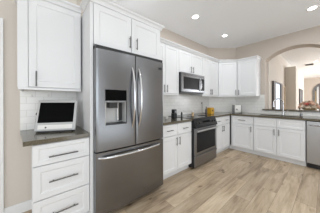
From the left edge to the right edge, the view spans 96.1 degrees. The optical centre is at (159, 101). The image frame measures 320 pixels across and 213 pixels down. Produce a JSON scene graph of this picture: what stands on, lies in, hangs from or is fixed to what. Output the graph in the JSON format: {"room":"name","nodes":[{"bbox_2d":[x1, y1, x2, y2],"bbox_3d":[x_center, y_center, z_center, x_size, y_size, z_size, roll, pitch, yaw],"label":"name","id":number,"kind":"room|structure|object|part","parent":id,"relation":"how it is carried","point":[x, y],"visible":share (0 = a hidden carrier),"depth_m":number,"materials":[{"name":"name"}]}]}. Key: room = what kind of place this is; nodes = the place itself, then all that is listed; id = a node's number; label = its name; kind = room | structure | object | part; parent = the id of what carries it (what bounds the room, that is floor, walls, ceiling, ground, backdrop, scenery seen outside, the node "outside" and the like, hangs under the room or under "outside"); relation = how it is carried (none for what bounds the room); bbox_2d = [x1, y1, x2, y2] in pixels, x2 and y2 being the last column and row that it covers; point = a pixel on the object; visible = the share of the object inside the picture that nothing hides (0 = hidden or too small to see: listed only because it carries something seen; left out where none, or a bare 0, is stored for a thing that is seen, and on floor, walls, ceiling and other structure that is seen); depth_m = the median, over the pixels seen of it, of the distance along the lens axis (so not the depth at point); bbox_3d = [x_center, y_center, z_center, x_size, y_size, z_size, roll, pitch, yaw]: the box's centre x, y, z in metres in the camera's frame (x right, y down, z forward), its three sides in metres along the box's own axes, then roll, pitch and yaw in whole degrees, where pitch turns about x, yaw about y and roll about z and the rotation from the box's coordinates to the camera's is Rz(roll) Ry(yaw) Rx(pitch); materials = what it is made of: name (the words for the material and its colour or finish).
{"room":"kitchen","nodes":[
{"label":"kitchen","id":0,"kind":"room"},
{"bbox_2d":[0,0,208,207],"bbox_3d":[-1.431,-0.149,1.807,7.406,2.780,0.140,0,0,-41],"label":"wall","id":1,"kind":"structure","parent":0,"point":[17,158],"depth_m":1.57,"materials":[{"name":"beige paint"}]},
{"bbox_2d":[0,18,3,212],"bbox_3d":[-2.016,0.188,1.191,0.983,2.110,0.021,0,0,-41],"label":"trim","id":2,"kind":"structure","parent":1,"relation":"attached to","point":[1,19],"depth_m":1.50,"materials":[{"name":"white paint"}]},
{"bbox_2d":[4,199,31,212],"bbox_3d":[-1.549,1.188,1.598,0.248,0.108,0.013,0,0,-41],"label":"baseboard","id":3,"kind":"structure","parent":1,"relation":"attached to","point":[22,207],"depth_m":1.59,"materials":[{"name":"white paint"}]},
{"bbox_2d":[14,0,81,91],"bbox_3d":[-1.240,-0.600,1.615,0.578,0.974,0.380,0,0,-41],"label":"upper cabinet","id":4,"kind":"object","parent":1,"relation":"attached to","point":[48,31],"visible":0.99,"depth_m":1.50,"materials":[{"name":"white paint"}]},
{"bbox_3d":[-1.241,-1.057,1.614,0.576,0.060,0.378,0,0,-41],"label":"crown molding","id":5,"kind":"part","parent":4,"relation":"part of","materials":[{"name":"white paint"}]},
{"bbox_3d":[-1.238,-0.124,1.644,0.529,0.021,0.334,0,0,-41],"label":"light rail","id":6,"kind":"part","parent":4,"relation":"part of","materials":[{"name":"white paint"}]},
{"bbox_2d":[20,89,76,130],"bbox_3d":[-1.347,0.085,1.779,0.551,0.481,0.008,0,0,-41],"label":"backsplash","id":7,"kind":"structure","parent":1,"relation":"attached to","point":[28,104],"depth_m":1.66,"materials":[{"name":"tile"}]},
{"bbox_2d":[80,0,164,59],"bbox_3d":[-0.549,-0.840,2.014,1.047,0.498,0.683,0,0,-41],"label":"upper cabinet","id":8,"kind":"object","parent":1,"relation":"attached to","point":[115,26],"visible":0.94,"depth_m":1.72,"materials":[{"name":"white paint"}]},
{"bbox_3d":[-0.529,-0.813,1.647,0.442,0.431,0.020,0,0,-41],"label":"door","id":9,"kind":"part","parent":8,"relation":"part of","materials":[{"name":"white paint"}]},
{"bbox_3d":[-0.420,-1.060,1.865,1.047,0.060,0.288,0,0,-41],"label":"crown molding","id":10,"kind":"part","parent":8,"relation":"part of","materials":[{"name":"white paint"}]},
{"bbox_3d":[-0.183,-0.814,1.948,0.459,0.431,0.020,0,0,-41],"label":"door","id":11,"kind":"part","parent":8,"relation":"part of","materials":[{"name":"white paint"}]},
{"bbox_2d":[160,37,179,94],"bbox_3d":[-0.004,-0.604,2.687,0.738,0.974,0.380,0,0,-41],"label":"upper cabinet","id":12,"kind":"object","parent":1,"relation":"attached to","point":[169,50],"visible":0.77,"depth_m":2.66,"materials":[{"name":"white paint"}]},
{"bbox_3d":[-0.051,-0.587,2.461,0.361,0.885,0.020,0,0,-41],"label":"door","id":13,"kind":"part","parent":12,"relation":"part of","materials":[{"name":"white paint"}]},
{"bbox_3d":[0.106,-1.061,2.559,0.736,0.060,0.040,0,0,-41],"label":"crown molding","id":14,"kind":"part","parent":12,"relation":"part of","materials":[{"name":"white paint"}]},
{"bbox_3d":[0.227,-0.588,2.702,0.363,0.885,0.020,0,0,-41],"label":"door","id":15,"kind":"part","parent":12,"relation":"part of","materials":[{"name":"white paint"}]},
{"bbox_2d":[163,94,208,116],"bbox_3d":[0.504,0.080,3.384,2.406,0.481,0.008,0,0,-41],"label":"backsplash","id":16,"kind":"structure","parent":1,"relation":"attached to","point":[185,104],"depth_m":3.45,"materials":[{"name":"tile"}]},
{"bbox_2d":[179,45,203,75],"bbox_3d":[0.582,-0.834,3.195,0.811,0.518,0.380,0,0,-41],"label":"upper cabinet","id":17,"kind":"object","parent":1,"relation":"attached to","point":[190,60],"visible":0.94,"depth_m":3.04,"materials":[{"name":"white paint"}]},
{"bbox_3d":[0.520,-0.806,2.957,0.399,0.451,0.020,0,0,-41],"label":"door","id":18,"kind":"part","parent":17,"relation":"part of","materials":[{"name":"white paint"}]},
{"bbox_3d":[0.692,-1.063,3.067,0.810,0.060,0.040,0,0,-41],"label":"crown molding","id":19,"kind":"part","parent":17,"relation":"part of","materials":[{"name":"white paint"}]},
{"bbox_2d":[179,72,204,93],"bbox_3d":[0.607,-0.371,3.167,0.806,0.402,0.452,0,0,-41],"label":"microwave","id":20,"kind":"object","parent":17,"relation":"attached to","point":[189,83],"visible":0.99,"depth_m":2.98,"materials":[{"name":"silver metal"}]},
{"bbox_3d":[0.649,-0.360,2.987,0.634,0.340,0.023,0,0,-41],"label":"door","id":21,"kind":"part","parent":20,"relation":"part of","materials":[{"name":"silver metal"}]},
{"bbox_3d":[0.955,-0.361,3.252,0.169,0.340,0.023,0,0,-41],"label":"control panel","id":22,"kind":"part","parent":20,"relation":"part of","materials":[{"name":"silver metal"}]},
{"bbox_3d":[0.826,-0.807,3.222,0.399,0.451,0.020,0,0,-41],"label":"door","id":23,"kind":"part","parent":17,"relation":"part of","materials":[{"name":"white paint"}]},
{"bbox_2d":[191,54,218,96],"bbox_3d":[1.178,-0.607,3.711,0.762,0.974,0.380,0,0,-41],"label":"upper cabinet","id":24,"kind":"object","parent":1,"relation":"attached to","point":[209,64],"visible":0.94,"depth_m":3.58,"materials":[{"name":"white paint"}]},
{"bbox_3d":[1.121,-0.591,3.478,0.363,0.885,0.020,0,0,-41],"label":"door","id":25,"kind":"part","parent":24,"relation":"part of","materials":[{"name":"white paint"}]},
{"bbox_3d":[1.284,-1.065,3.579,0.752,0.060,0.040,0,0,-41],"label":"crown molding","id":26,"kind":"part","parent":24,"relation":"part of","materials":[{"name":"white paint"}]},
{"bbox_3d":[1.404,-0.592,3.723,0.374,0.885,0.020,0,0,-41],"label":"door","id":27,"kind":"part","parent":24,"relation":"part of","materials":[{"name":"white paint"}]},
{"bbox_2d":[23,148,319,212],"bbox_3d":[4.330,1.274,3.330,18.300,0.100,6.300,0,0,-41],"label":"floor","id":28,"kind":"structure","parent":0,"point":[234,181],"depth_m":1.99,"materials":[{"name":"brown wood"}]},
{"bbox_2d":[32,137,88,212],"bbox_3d":[-1.089,0.803,1.563,0.447,0.874,0.651,0,0,-41],"label":"base cabinet","id":29,"kind":"object","parent":28,"relation":"on","point":[60,169],"visible":0.99,"depth_m":1.33,"materials":[{"name":"white paint"}]},
{"bbox_2d":[20,125,89,146],"bbox_3d":[-1.136,0.345,1.537,0.551,0.038,0.648,0,0,-41],"label":"countertop","id":30,"kind":"structure","parent":29,"relation":"on","point":[28,137],"depth_m":1.37,"materials":[{"name":"stone"}]},
{"bbox_2d":[34,100,77,132],"bbox_3d":[-1.129,0.157,1.582,0.392,0.336,0.186,0,0,-15],"label":"television","id":31,"kind":"object","parent":30,"relation":"on","point":[52,116],"visible":1,"depth_m":1.54,"materials":[{"name":"white plastic"}]},
{"bbox_2d":[37,124,71,129],"bbox_3d":[-1.102,0.269,1.513,0.316,0.042,0.015,0,0,-15],"label":"speaker grille","id":32,"kind":"object","parent":31,"relation":"attached to","point":[39,126],"depth_m":1.51,"materials":[{"name":"white plastic"}]},
{"bbox_3d":[-0.901,0.995,1.350,0.438,0.276,0.020,0,0,-41],"label":"drawer","id":33,"kind":"part","parent":29,"relation":"part of","materials":[{"name":"white paint"}]},
{"bbox_3d":[-0.902,0.705,1.350,0.438,0.287,0.020,0,0,-41],"label":"drawer","id":34,"kind":"part","parent":29,"relation":"part of","materials":[{"name":"white paint"}]},
{"bbox_3d":[-0.903,0.464,1.350,0.438,0.180,0.020,0,0,-41],"label":"drawer","id":35,"kind":"part","parent":29,"relation":"part of","materials":[{"name":"white paint"}]},
{"bbox_3d":[-0.885,0.705,1.330,0.225,0.011,0.032,0,0,-41],"label":"handle","id":36,"kind":"part","parent":29,"relation":"part of","materials":[{"name":"silver metal"}]},
{"bbox_3d":[-0.886,0.487,1.330,0.225,0.011,0.032,0,0,-41],"label":"handle","id":37,"kind":"part","parent":29,"relation":"part of","materials":[{"name":"silver metal"}]},
{"bbox_3d":[-0.884,0.997,1.330,0.225,0.011,0.032,0,0,-41],"label":"handle","id":38,"kind":"part","parent":29,"relation":"part of","materials":[{"name":"silver metal"}]},
{"bbox_2d":[77,1,93,212],"bbox_3d":[-0.913,0.106,1.725,0.030,2.267,0.639,0,0,-41],"label":"panel","id":39,"kind":"object","parent":28,"relation":"on","point":[85,97],"visible":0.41,"depth_m":1.52,"materials":[{"name":"white paint"}]},
{"bbox_2d":[93,44,162,212],"bbox_3d":[-0.490,0.328,1.961,0.913,1.812,0.777,0,0,-41],"label":"refrigerator","id":40,"kind":"object","parent":28,"relation":"on","point":[127,86],"visible":0.94,"depth_m":1.63,"materials":[{"name":"grey metal"}]},
{"bbox_3d":[-0.506,-0.011,1.624,0.449,1.054,0.140,0,0,-41],"label":"door","id":41,"kind":"part","parent":40,"relation":"part of","materials":[{"name":"silver metal"}]},
{"bbox_3d":[-0.500,-0.064,1.596,0.238,0.118,0.067,0,0,-41],"label":"control panel","id":42,"kind":"part","parent":40,"relation":"part of","materials":[{"name":"black plastic"}]},
{"bbox_3d":[-0.328,0.853,1.776,0.913,0.646,0.140,0,0,-41],"label":"freezer drawer","id":43,"kind":"part","parent":40,"relation":"part of","materials":[{"name":"silver metal"}]},
{"bbox_3d":[-0.292,0.583,1.695,0.822,0.030,0.101,0,0,-41],"label":"handle","id":44,"kind":"part","parent":40,"relation":"part of","materials":[{"name":"metal"}]},
{"bbox_3d":[-0.303,-0.045,1.668,0.034,0.703,0.088,0,0,-41],"label":"handle","id":45,"kind":"part","parent":40,"relation":"part of","materials":[{"name":"metal"}]},
{"bbox_3d":[-0.235,-0.045,1.727,0.034,0.703,0.088,0,0,-41],"label":"handle","id":46,"kind":"part","parent":40,"relation":"part of","materials":[{"name":"metal"}]},
{"bbox_3d":[-0.159,-0.011,1.925,0.458,1.054,0.140,0,0,-41],"label":"door","id":47,"kind":"part","parent":40,"relation":"part of","materials":[{"name":"silver metal"}]},
{"bbox_2d":[163,121,190,179],"bbox_3d":[0.098,0.800,2.591,0.760,0.874,0.651,0,0,-41],"label":"base cabinet","id":48,"kind":"object","parent":28,"relation":"on","point":[176,137],"visible":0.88,"depth_m":2.35,"materials":[{"name":"white paint"}]},
{"bbox_3d":[0.140,0.461,2.254,0.371,0.180,0.020,0,0,-41],"label":"drawer","id":49,"kind":"part","parent":48,"relation":"part of","materials":[{"name":"white paint"}]},
{"bbox_3d":[0.141,0.845,2.254,0.371,0.569,0.020,0,0,-41],"label":"door","id":50,"kind":"part","parent":48,"relation":"part of","materials":[{"name":"white paint"}]},
{"bbox_2d":[163,116,192,124],"bbox_3d":[0.090,0.342,2.600,0.760,0.038,0.648,0,0,-41],"label":"countertop","id":51,"kind":"structure","parent":48,"relation":"on","point":[169,120],"depth_m":2.41,"materials":[{"name":"stone"}]},
{"bbox_2d":[171,109,176,118],"bbox_3d":[0.259,0.235,2.648,0.076,0.172,0.080,0,0,-41],"label":"coffee grinder","id":52,"kind":"object","parent":51,"relation":"on","point":[174,111],"visible":1,"depth_m":2.62,"materials":[{"name":"black plastic"}]},
{"bbox_3d":[0.425,0.460,2.501,0.371,0.180,0.020,0,0,-41],"label":"drawer","id":53,"kind":"part","parent":48,"relation":"part of","materials":[{"name":"white paint"}]},
{"bbox_3d":[0.426,0.844,2.501,0.371,0.569,0.020,0,0,-41],"label":"door","id":54,"kind":"part","parent":48,"relation":"part of","materials":[{"name":"white paint"}]},
{"bbox_2d":[170,114,217,167],"bbox_3d":[0.715,0.774,3.069,0.785,0.922,0.736,0,0,-41],"label":"range","id":55,"kind":"object","parent":28,"relation":"on","point":[203,127],"visible":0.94,"depth_m":2.76,"materials":[{"name":"grey metal"}]},
{"bbox_2d":[170,114,214,119],"bbox_3d":[0.683,0.326,3.104,0.785,0.026,0.643,0,0,-41],"label":"cooktop","id":56,"kind":"object","parent":55,"relation":"in","point":[196,116],"depth_m":2.95,"materials":[{"name":"black glass"}]},
{"bbox_3d":[0.908,0.416,2.844,0.781,0.152,0.070,0,0,-41],"label":"control panel","id":57,"kind":"part","parent":55,"relation":"part of","materials":[{"name":"grey metal"}]},
{"bbox_3d":[0.914,0.741,2.839,0.779,0.490,0.015,0,0,-41],"label":"oven door","id":58,"kind":"part","parent":55,"relation":"part of","materials":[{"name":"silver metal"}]},
{"bbox_3d":[0.919,1.097,2.834,0.779,0.205,0.027,0,0,-41],"label":"storage drawer","id":59,"kind":"part","parent":55,"relation":"part of","materials":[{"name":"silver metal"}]},
{"bbox_3d":[0.936,0.541,2.813,0.723,0.026,0.058,0,0,-41],"label":"handle","id":60,"kind":"part","parent":55,"relation":"part of","materials":[{"name":"silver metal"}]},
{"bbox_2d":[216,116,229,153],"bbox_3d":[1.324,0.796,3.655,0.894,0.874,0.651,0,0,-41],"label":"base cabinet","id":61,"kind":"object","parent":28,"relation":"on","point":[223,123],"visible":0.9,"depth_m":3.43,"materials":[{"name":"white paint"}]},
{"bbox_3d":[1.323,0.457,3.280,0.390,0.180,0.020,0,0,-41],"label":"drawer","id":62,"kind":"part","parent":61,"relation":"part of","materials":[{"name":"white paint"}]},
{"bbox_3d":[1.324,0.842,3.280,0.390,0.569,0.020,0,0,-41],"label":"door","id":63,"kind":"part","parent":61,"relation":"part of","materials":[{"name":"white paint"}]},
{"bbox_3d":[1.622,0.456,3.538,0.388,0.180,0.020,0,0,-41],"label":"drawer","id":64,"kind":"part","parent":61,"relation":"part of","materials":[{"name":"white paint"}]},
{"bbox_3d":[1.623,0.841,3.538,0.388,0.569,0.020,0,0,-41],"label":"door","id":65,"kind":"part","parent":61,"relation":"part of","materials":[{"name":"white paint"}]},
{"bbox_2d":[195,112,319,120],"bbox_3d":[2.185,0.336,3.086,1.452,0.038,2.658,0,0,-41],"label":"countertop","id":66,"kind":"structure","parent":61,"relation":"on","point":[216,114],"depth_m":3.20,"materials":[{"name":"stone"}]},
{"bbox_2d":[207,107,213,113],"bbox_3d":[1.270,0.238,3.604,0.150,0.160,0.140,0,0,-41],"label":"canister","id":67,"kind":"object","parent":66,"relation":"on","point":[210,110],"visible":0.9,"depth_m":3.56,"materials":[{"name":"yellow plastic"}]},
{"bbox_2d":[232,105,241,112],"bbox_3d":[2.057,0.209,3.841,0.192,0.214,0.159,0,0,2],"label":"toaster","id":68,"kind":"object","parent":66,"relation":"on","point":[235,108],"visible":0.91,"depth_m":3.78,"materials":[{"name":"white plastic"}]},
{"bbox_2d":[273,98,287,114],"bbox_3d":[2.677,0.124,3.217,0.285,0.381,0.086,0,0,17],"label":"kitchen faucet","id":69,"kind":"object","parent":66,"relation":"on","point":[277,98],"visible":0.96,"depth_m":3.21,"materials":[{"name":"metal"}]},
{"bbox_3d":[2.649,0.074,3.220,0.223,0.281,0.023,0,0,5],"label":"spout","id":70,"kind":"part","parent":69,"relation":"part of","materials":[{"name":"metal"}]},
{"bbox_2d":[229,115,253,153],"bbox_3d":[2.166,0.794,3.707,0.651,0.874,0.582,0,0,-41],"label":"base cabinet","id":71,"kind":"object","parent":28,"relation":"on","point":[242,127],"visible":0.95,"depth_m":3.47,"materials":[{"name":"white paint"}]},
{"bbox_3d":[1.988,0.455,3.479,0.020,0.180,0.462,0,0,-41],"label":"drawer","id":72,"kind":"part","parent":71,"relation":"part of","materials":[{"name":"white paint"}]},
{"bbox_3d":[1.989,0.840,3.479,0.020,0.569,0.462,0,0,-41],"label":"door","id":73,"kind":"part","parent":71,"relation":"part of","materials":[{"name":"white paint"}]},
{"bbox_2d":[254,117,306,165],"bbox_3d":[2.635,0.792,3.167,0.651,0.874,0.844,0,0,-41],"label":"base cabinet","id":74,"kind":"object","parent":28,"relation":"on","point":[274,138],"visible":0.93,"depth_m":2.93,"materials":[{"name":"white paint"}]},
{"bbox_3d":[2.284,0.839,3.139,0.020,0.569,0.413,0,0,-41],"label":"door","id":75,"kind":"part","parent":74,"relation":"part of","materials":[{"name":"white paint"}]},
{"bbox_3d":[2.558,0.838,2.823,0.020,0.569,0.413,0,0,-41],"label":"door","id":76,"kind":"part","parent":74,"relation":"part of","materials":[{"name":"white paint"}]},
{"bbox_2d":[306,121,319,169],"bbox_3d":[3.091,0.792,2.596,0.672,0.868,0.604,0,0,-41],"label":"dishwasher","id":77,"kind":"object","parent":28,"relation":"on","point":[312,127],"visible":0.98,"depth_m":2.58,"materials":[{"name":"silver metal"}]},
{"bbox_2d":[109,0,319,78],"bbox_3d":[4.322,-1.605,3.330,18.300,0.100,6.300,0,0,-41],"label":"ceiling","id":78,"kind":"structure","parent":0,"point":[245,22],"depth_m":2.75,"materials":[{"name":"white paint"}]},
{"bbox_2d":[191,14,199,18],"bbox_3d":[0.649,-1.540,2.629,0.160,0.008,0.160,0,0,-41],"label":"recessed light","id":79,"kind":"object","parent":78,"relation":"in","point":[195,16],"visible":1,"depth_m":2.62,"materials":[{"name":"white paint"}]},
{"bbox_2d":[306,5,319,10],"bbox_3d":[2.535,-1.546,2.392,0.160,0.008,0.160,0,0,-41],"label":"recessed light","id":80,"kind":"object","parent":78,"relation":"in","point":[314,7],"visible":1,"depth_m":2.39,"materials":[{"name":"white paint"}]},
{"bbox_2d":[208,48,235,143],"bbox_3d":[1.807,-0.158,4.271,0.714,2.780,0.658,0,0,-41],"label":"wall","id":81,"kind":"structure","parent":0,"point":[218,53],"depth_m":4.18,"materials":[{"name":"beige paint"}]},
{"bbox_2d":[209,96,235,111],"bbox_3d":[1.808,0.076,4.173,0.776,0.481,0.008,0,0,0],"label":"backsplash","id":82,"kind":"structure","parent":81,"relation":"attached to","point":[220,104],"depth_m":4.17,"materials":[{"name":"tile"}]},
{"bbox_2d":[218,59,237,96],"bbox_3d":[1.818,-0.609,3.973,0.969,0.974,0.387,0,0,0],"label":"upper cabinet","id":83,"kind":"object","parent":81,"relation":"attached to","point":[227,69],"visible":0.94,"depth_m":3.83,"materials":[{"name":"white paint"}]},
{"bbox_3d":[1.800,-1.066,3.810,0.490,0.060,0.041,0,0,3],"label":"crown molding","id":84,"kind":"part","parent":83,"relation":"part of","materials":[{"name":"white paint"}]},
{"bbox_2d":[236,25,319,116],"bbox_3d":[3.946,-0.164,2.393,0.300,2.780,4.982,0,0,-41],"label":"wall","id":85,"kind":"structure","parent":0,"point":[268,49],"depth_m":3.54,"materials":[{"name":"beige paint"}]},
{"bbox_2d":[237,55,261,96],"bbox_3d":[2.314,-0.611,3.739,0.380,0.974,0.488,0,0,-41],"label":"upper cabinet","id":86,"kind":"object","parent":85,"relation":"attached to","point":[248,69],"visible":1,"depth_m":3.62,"materials":[{"name":"white paint"}]},
{"bbox_3d":[2.200,-0.594,3.658,0.020,0.885,0.422,0,0,-41],"label":"door","id":87,"kind":"part","parent":86,"relation":"part of","materials":[{"name":"white paint"}]},
{"bbox_3d":[2.316,-1.068,3.734,0.378,0.060,0.477,0,0,-41],"label":"crown molding","id":88,"kind":"part","parent":86,"relation":"part of","materials":[{"name":"white paint"}]},
{"bbox_2d":[236,95,319,115],"bbox_3d":[2.901,0.073,3.363,0.008,0.481,2.138,0,0,-41],"label":"backsplash","id":89,"kind":"structure","parent":85,"relation":"attached to","point":[250,104],"depth_m":3.76,"materials":[{"name":"tile"}]},
{"bbox_2d":[262,108,319,111],"bbox_3d":[3.156,0.211,3.352,0.440,0.032,1.196,0,0,-41],"label":"stone ledge","id":90,"kind":"object","parent":85,"relation":"attached to","point":[270,109],"visible":1,"depth_m":3.30,"materials":[{"name":"stone"}]},
{"bbox_2d":[297,100,319,109],"bbox_3d":[3.283,0.087,3.177,0.265,0.214,0.362,0,0,-41],"label":"flower arrangement","id":91,"kind":"object","parent":90,"relation":"on","point":[304,104],"visible":1,"depth_m":3.13,"materials":[{"name":"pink plant"}]},
{"bbox_2d":[282,85,285,108],"bbox_3d":[4.319,-0.056,5.032,0.520,0.960,0.040,0,0,-41],"label":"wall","id":92,"kind":"structure","parent":0,"point":[283,87],"depth_m":5.10,"materials":[{"name":"beige paint"}]},
{"bbox_2d":[268,54,303,108],"bbox_3d":[6.442,-0.172,6.995,9.500,2.780,0.140,0,0,-41],"label":"wall","id":93,"kind":"structure","parent":0,"point":[276,66],"depth_m":4.43,"materials":[{"name":"beige paint"}]},
{"bbox_2d":[272,81,281,108],"bbox_3d":[3.604,-0.048,4.406,1.180,1.050,0.050,0,0,-41],"label":"window","id":94,"kind":"structure","parent":93,"relation":"in","point":[276,86],"depth_m":4.33,"materials":[{"name":"white glass"}]},
{"bbox_3d":[3.595,-0.048,4.418,0.720,0.970,0.020,0,0,-41],"label":"pane","id":95,"kind":"part","parent":94,"relation":"part of","materials":[{"name":"white glass"}]},
{"bbox_2d":[285,66,302,108],"bbox_3d":[5.728,-0.017,6.087,2.630,2.475,0.296,0,0,-41],"label":"wall","id":96,"kind":"structure","parent":0,"point":[293,76],"depth_m":5.24,"materials":[{"name":"beige paint"}]},
{"bbox_2d":[299,89,302,108],"bbox_3d":[5.907,-0.090,6.024,1.080,0.820,0.030,0,0,-41],"label":"framed picture","id":97,"kind":"object","parent":96,"relation":"attached to","point":[300,90],"visible":0.55,"depth_m":5.78,"materials":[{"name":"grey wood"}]},
{"bbox_2d":[304,77,319,107],"bbox_3d":[11.488,-0.186,8.549,0.160,2.780,4.403,0,0,-41],"label":"wall","id":98,"kind":"structure","parent":0,"point":[309,83],"depth_m":9.86,"materials":[{"name":"beige paint"}]},
{"bbox_2d":[313,83,319,101],"bbox_3d":[10.722,-0.019,9.286,0.028,2.450,1.200,0,0,-41],"label":"frame","id":99,"kind":"object","parent":98,"relation":"attached to","point":[317,85],"visible":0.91,"depth_m":9.66,"materials":[{"name":"grey paint"}]},
{"bbox_2d":[315,86,319,109],"bbox_3d":[11.028,-0.185,9.551,0.020,2.780,2.200,0,0,-41],"label":"wall","id":100,"kind":"structure","parent":0,"point":[318,86],"depth_m":9.77,"materials":[{"name":"grey paint"}]},
{"bbox_2d":[317,87,318,109],"bbox_3d":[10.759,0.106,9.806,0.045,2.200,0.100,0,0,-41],"label":"door","id":101,"kind":"structure","parent":100,"relation":"in","point":[317,87],"depth_m":9.77,"materials":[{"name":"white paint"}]}
]}

